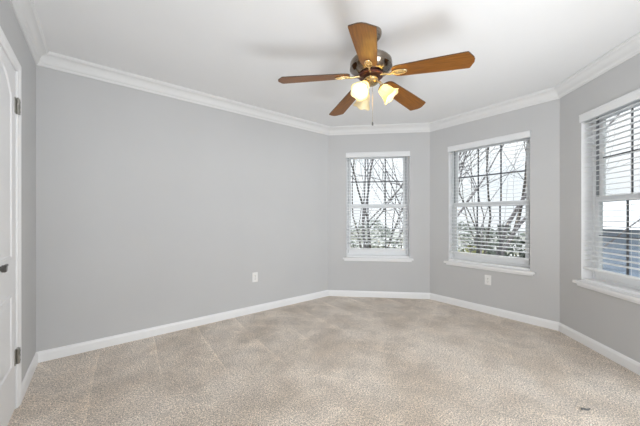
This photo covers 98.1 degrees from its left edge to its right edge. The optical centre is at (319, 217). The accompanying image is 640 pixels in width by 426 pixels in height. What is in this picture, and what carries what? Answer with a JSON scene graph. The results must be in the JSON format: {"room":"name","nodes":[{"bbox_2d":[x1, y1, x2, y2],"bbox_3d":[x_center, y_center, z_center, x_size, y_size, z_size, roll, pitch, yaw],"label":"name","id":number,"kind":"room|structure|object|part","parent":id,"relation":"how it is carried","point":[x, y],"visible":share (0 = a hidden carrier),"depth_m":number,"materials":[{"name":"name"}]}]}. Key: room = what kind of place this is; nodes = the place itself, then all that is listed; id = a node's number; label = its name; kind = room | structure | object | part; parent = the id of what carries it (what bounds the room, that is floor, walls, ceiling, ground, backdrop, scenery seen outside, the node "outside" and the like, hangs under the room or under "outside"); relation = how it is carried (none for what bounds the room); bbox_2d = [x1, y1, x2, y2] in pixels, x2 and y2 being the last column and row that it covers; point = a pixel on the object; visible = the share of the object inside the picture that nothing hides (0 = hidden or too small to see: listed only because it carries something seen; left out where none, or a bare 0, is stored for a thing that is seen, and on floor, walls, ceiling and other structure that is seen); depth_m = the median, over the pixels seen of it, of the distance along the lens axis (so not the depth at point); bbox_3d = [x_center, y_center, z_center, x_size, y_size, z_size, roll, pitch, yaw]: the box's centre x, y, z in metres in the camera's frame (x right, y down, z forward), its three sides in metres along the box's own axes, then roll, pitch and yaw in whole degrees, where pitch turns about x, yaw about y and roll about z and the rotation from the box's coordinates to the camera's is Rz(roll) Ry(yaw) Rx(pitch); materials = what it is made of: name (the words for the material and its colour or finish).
{"room":"empty bedroom","nodes":[
{"label":"empty bedroom","id":0,"kind":"room"},
{"bbox_2d":[0,0,35,408],"bbox_3d":[-1.217,-0.077,0.786,0.160,2.415,3.694,0,0,-39],"label":"wall","id":1,"kind":"structure","parent":0,"point":[9,24],"depth_m":1.88,"materials":[{"name":"grey paint"}]},
{"bbox_2d":[0,46,20,425],"bbox_3d":[-1.592,0.130,1.407,0.100,1.976,0.643,0,0,-39],"label":"door","id":2,"kind":"structure","parent":1,"relation":"in","point":[10,105],"depth_m":1.47,"materials":[{"name":"white paint"}]},
{"bbox_3d":[-1.416,0.228,1.214,0.065,0.068,0.068,0,0,-39],"label":"lever handle","id":3,"kind":"part","parent":2,"relation":"part of","materials":[{"name":"grey metal"}]},
{"bbox_3d":[-1.591,0.637,1.388,0.008,0.415,0.386,0,0,-39],"label":"panel","id":4,"kind":"part","parent":2,"relation":"part of","materials":[{"name":"white paint"}]},
{"bbox_3d":[-1.591,-0.279,1.388,0.008,1.018,0.386,0,0,-39],"label":"panel","id":5,"kind":"part","parent":2,"relation":"part of","materials":[{"name":"white paint"}]},
{"bbox_2d":[0,26,21,407],"bbox_3d":[-1.591,0.104,1.396,0.015,2.052,0.754,0,0,-39],"label":"door frame","id":6,"kind":"structure","parent":1,"relation":"attached to","point":[4,42],"depth_m":1.65,"materials":[{"name":"white paint"}]},
{"bbox_2d":[9,0,47,64],"bbox_3d":[-1.124,-1.233,0.860,0.078,0.104,3.374,0,0,-39],"label":"crown molding","id":7,"kind":"structure","parent":1,"relation":"attached to","point":[25,12],"depth_m":1.80,"materials":[{"name":"white paint"}]},
{"bbox_2d":[22,352,37,399],"bbox_3d":[-2.013,1.088,1.925,0.014,0.084,0.600,0,0,-39],"label":"baseboard","id":8,"kind":"structure","parent":1,"relation":"attached to","point":[27,378],"depth_m":1.89,"materials":[{"name":"white paint"}]},
{"bbox_2d":[36,65,327,351],"bbox_3d":[-1.131,-0.077,3.113,3.194,2.415,0.160,0,0,-39],"label":"wall","id":9,"kind":"structure","parent":0,"point":[153,210],"depth_m":2.69,"materials":[{"name":"grey paint"}]},
{"bbox_2d":[37,290,327,362],"bbox_3d":[-1.040,1.088,3.074,2.968,0.084,0.014,0,0,-39],"label":"baseboard","id":10,"kind":"structure","parent":9,"relation":"attached to","point":[59,352],"depth_m":2.68,"materials":[{"name":"white paint"}]},
{"bbox_2d":[37,51,329,134],"bbox_3d":[-1.020,-1.233,3.049,2.968,0.104,0.078,0,0,-39],"label":"crown molding","id":11,"kind":"structure","parent":9,"relation":"attached to","point":[52,60],"depth_m":2.67,"materials":[{"name":"white paint"}]},
{"bbox_2d":[252,272,257,281],"bbox_3d":[-0.770,0.710,3.293,0.070,0.115,0.008,0,0,-39],"label":"electrical outlet","id":12,"kind":"object","parent":9,"relation":"attached to","point":[255,274],"visible":1,"depth_m":3.29,"materials":[{"name":"white plastic"}]},
{"bbox_2d":[7,296,639,425],"bbox_3d":[0.398,1.190,2.072,4.289,0.120,3.694,0,0,-39],"label":"floor","id":13,"kind":"structure","parent":0,"point":[328,360],"depth_m":1.97,"materials":[{"name":"beige carpet"}]},
{"bbox_2d":[33,0,639,125],"bbox_3d":[0.398,-1.335,2.072,4.289,0.100,3.694,0,0,-39],"label":"ceiling","id":14,"kind":"structure","parent":0,"point":[236,50],"depth_m":2.06,"materials":[{"name":"white paint"}]},
{"bbox_2d":[278,22,474,125],"bbox_3d":[0.391,-0.960,1.962,1.177,0.650,1.206,0,0,-39],"label":"ceiling fan","id":15,"kind":"object","parent":14,"relation":"hanging from","point":[370,64],"visible":1,"depth_m":1.84,"materials":[{"name":"brown wood"}]},
{"bbox_3d":[-0.041,-0.954,1.906,0.494,0.006,0.142,-6,11,-4],"label":"fan blade","id":16,"kind":"part","parent":15,"relation":"part of","materials":[{"name":"brown wood"}]},
{"bbox_3d":[0.218,-0.950,2.299,0.142,0.006,0.484,-11,-2,-21],"label":"fan blade","id":17,"kind":"part","parent":15,"relation":"part of","materials":[{"name":"brown wood"}]},
{"bbox_3d":[0.266,-0.847,1.838,0.126,0.133,0.133,0,0,3],"label":"lamp shade","id":18,"kind":"part","parent":15,"relation":"part of","materials":[{"name":"white glass"}]},
{"bbox_3d":[0.320,-0.847,2.055,0.130,0.133,0.138,0,0,-39],"label":"lamp shade","id":19,"kind":"part","parent":15,"relation":"part of","materials":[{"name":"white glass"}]},
{"bbox_3d":[0.289,-0.869,1.859,0.054,0.054,0.041,0,0,-39],"label":"bulb","id":20,"kind":"part","parent":15,"relation":"part of","materials":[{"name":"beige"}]},
{"bbox_3d":[0.257,-0.951,1.554,0.142,0.006,0.486,11,9,13],"label":"fan blade","id":21,"kind":"part","parent":15,"relation":"part of","materials":[{"name":"brown wood"}]},
{"bbox_3d":[0.364,-0.792,1.926,0.002,0.260,0.002,0,0,-39],"label":"pull chain","id":22,"kind":"part","parent":15,"relation":"part of","materials":[{"name":"gold metal"}]},
{"bbox_3d":[0.481,-0.847,1.908,0.126,0.133,0.132,0,0,-39],"label":"lamp shade","id":23,"kind":"part","parent":15,"relation":"part of","materials":[{"name":"white glass"}]},
{"bbox_3d":[0.655,-0.949,2.184,0.488,0.006,0.142,8,-16,-39],"label":"fan blade","id":24,"kind":"part","parent":15,"relation":"part of","materials":[{"name":"brown wood"}]},
{"bbox_3d":[0.686,-0.942,1.724,0.490,0.006,0.142,9,-6,32],"label":"fan blade","id":25,"kind":"part","parent":15,"relation":"part of","materials":[{"name":"brown wood"}]},
{"bbox_2d":[328,132,429,292],"bbox_3d":[0.829,-0.077,4.004,1.548,2.415,0.160,0,0,6],"label":"wall","id":26,"kind":"structure","parent":0,"point":[414,276],"depth_m":3.92,"materials":[{"name":"grey paint"}]},
{"bbox_2d":[343,156,413,261],"bbox_3d":[0.819,-0.147,3.984,0.974,1.538,0.198,0,0,6],"label":"window","id":27,"kind":"structure","parent":26,"relation":"in","point":[352,255],"depth_m":4.00,"materials":[{"name":"white plastic"}]},
{"bbox_3d":[0.827,-0.513,4.059,0.820,0.763,0.026,0,0,6],"label":"sash","id":28,"kind":"part","parent":27,"relation":"part of","materials":[{"name":"white plastic"}]},
{"bbox_2d":[351,159,402,203],"bbox_3d":[0.826,-0.518,4.053,0.752,0.676,0.006,0,0,6],"label":"grille","id":29,"kind":"object","parent":27,"relation":"attached to","point":[367,181],"depth_m":4.06,"materials":[{"name":"grey plastic"}]},
{"bbox_3d":[0.824,0.171,4.028,0.820,0.713,0.028,0,0,6],"label":"sash","id":30,"kind":"part","parent":27,"relation":"part of","materials":[{"name":"white plastic"}]},
{"bbox_2d":[346,151,409,249],"bbox_3d":[0.815,-0.230,3.948,0.890,1.388,0.080,0,0,6],"label":"window blind","id":31,"kind":"object","parent":27,"relation":"attached to","point":[399,154],"visible":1,"depth_m":3.95,"materials":[{"name":"white plastic"}]},
{"bbox_3d":[0.816,0.454,3.961,0.856,0.020,0.052,0,0,6],"label":"rail","id":32,"kind":"part","parent":31,"relation":"part of","materials":[{"name":"white plastic"}]},
{"bbox_3d":[0.818,0.573,3.982,0.974,0.051,0.195,0,0,6],"label":"sill","id":33,"kind":"part","parent":27,"relation":"part of","materials":[{"name":"white paint"}]},
{"bbox_2d":[367,208,402,247],"bbox_3d":[0.823,0.164,4.022,0.752,0.597,0.006,0,0,6],"label":"grille","id":34,"kind":"object","parent":27,"relation":"attached to","point":[367,208],"depth_m":4.03,"materials":[{"name":"grey"}]},
{"bbox_2d":[328,123,429,134],"bbox_3d":[0.815,-1.233,3.885,1.416,0.104,0.078,0,0,6],"label":"crown molding","id":35,"kind":"structure","parent":26,"relation":"attached to","point":[409,127],"depth_m":3.88,"materials":[{"name":"white paint"}]},
{"bbox_2d":[328,290,429,298],"bbox_3d":[0.819,1.088,3.917,1.416,0.084,0.014,0,0,6],"label":"baseboard","id":36,"kind":"structure","parent":26,"relation":"attached to","point":[348,293],"depth_m":3.91,"materials":[{"name":"white paint"}]},
{"bbox_2d":[430,99,559,321],"bbox_3d":[2.017,-0.077,3.353,0.160,2.415,1.516,0,0,-39],"label":"wall","id":37,"kind":"structure","parent":0,"point":[537,295],"depth_m":3.05,"materials":[{"name":"grey paint"}]},
{"bbox_2d":[485,275,490,284],"bbox_3d":[1.976,0.738,3.269,0.008,0.115,0.070,0,0,-39],"label":"electrical outlet","id":38,"kind":"object","parent":37,"relation":"attached to","point":[487,277],"visible":1,"depth_m":3.26,"materials":[{"name":"white plastic"}]},
{"bbox_2d":[444,138,534,275],"bbox_3d":[2.006,-0.147,3.333,0.198,1.537,0.974,0,0,-39],"label":"window","id":39,"kind":"structure","parent":37,"relation":"in","point":[514,266],"depth_m":3.28,"materials":[{"name":"white plastic"}]},
{"bbox_2d":[448,130,530,260],"bbox_3d":[1.978,-0.230,3.311,0.080,1.388,0.890,0,0,-39],"label":"window blind","id":40,"kind":"object","parent":39,"relation":"attached to","point":[526,134],"visible":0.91,"depth_m":3.26,"materials":[{"name":"white plastic"}]},
{"bbox_3d":[1.988,0.454,3.319,0.052,0.020,0.856,0,0,-39],"label":"rail","id":41,"kind":"part","parent":40,"relation":"part of","materials":[{"name":"white plastic"}]},
{"bbox_3d":[2.004,0.573,3.333,0.195,0.051,0.974,0,0,-39],"label":"sill","id":42,"kind":"part","parent":39,"relation":"part of","materials":[{"name":"white paint"}]},
{"bbox_2d":[457,206,524,255],"bbox_3d":[2.036,0.164,3.357,0.006,0.597,0.752,0,0,-39],"label":"grille","id":43,"kind":"object","parent":39,"relation":"attached to","point":[466,206],"depth_m":3.45,"materials":[{"name":"grey"}]},
{"bbox_3d":[2.041,0.171,3.361,0.028,0.712,0.820,0,0,-39],"label":"sash","id":44,"kind":"part","parent":39,"relation":"part of","materials":[{"name":"white plastic"}]},
{"bbox_3d":[2.065,-0.513,3.381,0.026,0.762,0.820,0,0,-39],"label":"sash","id":45,"kind":"part","parent":39,"relation":"part of","materials":[{"name":"white plastic"}]},
{"bbox_2d":[459,145,525,201],"bbox_3d":[2.060,-0.518,3.377,0.006,0.676,0.752,0,0,-39],"label":"grille","id":46,"kind":"object","parent":39,"relation":"attached to","point":[487,146],"depth_m":3.32,"materials":[{"name":"grey plastic"}]},
{"bbox_2d":[429,87,558,131],"bbox_3d":[1.923,-1.233,3.279,0.078,0.104,1.383,0,0,-39],"label":"crown molding","id":47,"kind":"structure","parent":37,"relation":"attached to","point":[549,94],"depth_m":3.15,"materials":[{"name":"white paint"}]},
{"bbox_2d":[430,293,558,330],"bbox_3d":[1.949,1.088,3.299,0.014,0.084,1.383,0,0,-39],"label":"baseboard","id":48,"kind":"structure","parent":37,"relation":"attached to","point":[545,323],"depth_m":3.17,"materials":[{"name":"white paint"}]},
{"bbox_2d":[560,53,639,362],"bbox_3d":[2.385,-0.077,2.058,0.160,2.415,1.532,0,0,6],"label":"wall","id":49,"kind":"structure","parent":0,"point":[613,322],"depth_m":2.50,"materials":[{"name":"grey paint"}]},
{"bbox_2d":[554,32,639,98],"bbox_3d":[2.267,-1.233,2.071,0.078,0.104,1.400,0,0,6],"label":"crown molding","id":50,"kind":"structure","parent":49,"relation":"attached to","point":[629,48],"depth_m":2.25,"materials":[{"name":"white paint"}]},
{"bbox_2d":[559,322,639,374],"bbox_3d":[2.299,1.088,2.068,0.014,0.084,1.400,0,0,6],"label":"baseboard","id":51,"kind":"structure","parent":49,"relation":"attached to","point":[632,365],"depth_m":2.28,"materials":[{"name":"white paint"}]},
{"bbox_2d":[572,101,639,303],"bbox_3d":[2.364,-0.147,2.060,0.198,1.538,0.974,0,0,6],"label":"window","id":52,"kind":"structure","parent":49,"relation":"in","point":[619,287],"depth_m":2.37,"materials":[{"name":"white plastic"}]},
{"bbox_3d":[2.363,0.573,2.060,0.195,0.051,0.974,0,0,6],"label":"sill","id":53,"kind":"part","parent":52,"relation":"part of","materials":[{"name":"white paint"}]},
{"bbox_2d":[579,88,639,280],"bbox_3d":[2.329,-0.230,2.064,0.080,1.388,0.890,0,0,6],"label":"window blind","id":54,"kind":"object","parent":52,"relation":"attached to","point":[632,97],"visible":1,"depth_m":2.23,"materials":[{"name":"white plastic"}]},
{"bbox_3d":[2.342,0.454,2.063,0.052,0.020,0.856,0,0,6],"label":"rail","id":55,"kind":"part","parent":54,"relation":"part of","materials":[{"name":"white plastic"}]},
{"bbox_3d":[2.428,-0.184,2.053,0.070,1.463,0.874,0,0,6],"label":"frame","id":56,"kind":"part","parent":52,"relation":"part of","materials":[{"name":"white plastic"}]},
{"bbox_3d":[2.409,0.170,2.055,0.028,0.712,0.820,0,0,6],"label":"sash","id":57,"kind":"part","parent":52,"relation":"part of","materials":[{"name":"white plastic"}]},
{"bbox_3d":[2.440,-0.514,2.052,0.026,0.762,0.820,0,0,6],"label":"sash","id":58,"kind":"part","parent":52,"relation":"part of","materials":[{"name":"white plastic"}]},
{"bbox_2d":[599,200,639,274],"bbox_3d":[2.403,0.164,2.056,0.006,0.597,0.752,0,0,6],"label":"grille","id":59,"kind":"object","parent":52,"relation":"attached to","point":[627,201],"depth_m":2.25,"materials":[{"name":"grey"}]},
{"bbox_2d":[603,108,639,193],"bbox_3d":[2.433,-0.518,2.052,0.006,0.676,0.752,0,0,6],"label":"grille","id":60,"kind":"object","parent":52,"relation":"attached to","point":[632,114],"depth_m":2.23,"materials":[{"name":"grey"}]},
{"label":"outside","id":61,"kind":"structure","parent":0,"visible":0},
{"bbox_2d":[351,229,524,256],"bbox_3d":[19.715,4.130,25.999,76.000,0.200,110.000,0,0,-39],"label":"ground","id":62,"kind":"structure","parent":61,"point":[395,232],"depth_m":48.23,"materials":[{"name":"white snow"}]},
{"bbox_2d":[351,218,398,247],"bbox_3d":[3.125,2.030,17.915,4.117,4.068,4.215,0,0,-39],"label":"bush","id":63,"kind":"object","parent":62,"relation":"on","point":[388,232],"visible":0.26,"depth_m":17.85,"materials":[{"name":"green plant"}]},
{"bbox_2d":[351,147,520,247],"bbox_3d":[2.652,-2.069,14.446,12.894,12.256,11.428,0,0,23],"label":"bare tree","id":64,"kind":"object","parent":62,"relation":"on","point":[354,160],"visible":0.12,"depth_m":13.33,"materials":[{"name":"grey plant"}]},
{"bbox_2d":[355,147,522,248],"bbox_3d":[2.281,-1.868,9.349,10.822,11.838,6.393,0,0,35],"label":"bare tree","id":65,"kind":"object","parent":62,"relation":"on","point":[465,156],"visible":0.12,"depth_m":7.97,"materials":[{"name":"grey plant"}]},
{"bbox_2d":[459,243,492,254],"bbox_3d":[5.867,2.560,10.662,2.396,3.096,2.358,0,0,-39],"label":"bush","id":66,"kind":"object","parent":62,"relation":"on","point":[467,243],"visible":0.02,"depth_m":10.66,"materials":[{"name":"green plant"}]},
{"bbox_2d":[459,219,497,251],"bbox_3d":[8.638,2.070,16.629,3.663,4.020,3.586,0,0,-22],"label":"bush","id":67,"kind":"object","parent":62,"relation":"on","point":[467,235],"visible":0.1,"depth_m":16.22,"materials":[{"name":"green plant"}]},
{"bbox_2d":[352,111,639,255],"bbox_3d":[4.807,-1.364,8.195,12.396,10.856,8.370,0,0,18],"label":"bare tree","id":68,"kind":"object","parent":62,"relation":"on","point":[612,121],"visible":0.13,"depth_m":7.75,"materials":[{"name":"grey plant"}]},
{"bbox_2d":[471,225,524,257],"bbox_3d":[8.693,2.162,13.377,2.938,3.882,2.931,0,0,-39],"label":"bush","id":69,"kind":"object","parent":62,"relation":"on","point":[522,255],"visible":0.14,"depth_m":13.01,"materials":[{"name":"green plant"}]},
{"bbox_2d":[382,128,630,253],"bbox_3d":[5.952,-1.933,10.070,7.840,11.980,10.150,0,0,-9],"label":"bare tree","id":70,"kind":"object","parent":62,"relation":"on","point":[486,151],"visible":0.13,"depth_m":9.45,"materials":[{"name":"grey plant"}]},
{"bbox_2d":[521,200,639,276],"bbox_3d":[16.833,1.555,5.937,8.300,4.950,19.000,0,0,-39],"label":"house","id":71,"kind":"structure","parent":62,"relation":"on","point":[614,215],"depth_m":9.07,"materials":[{"name":"blue"}]}
]}

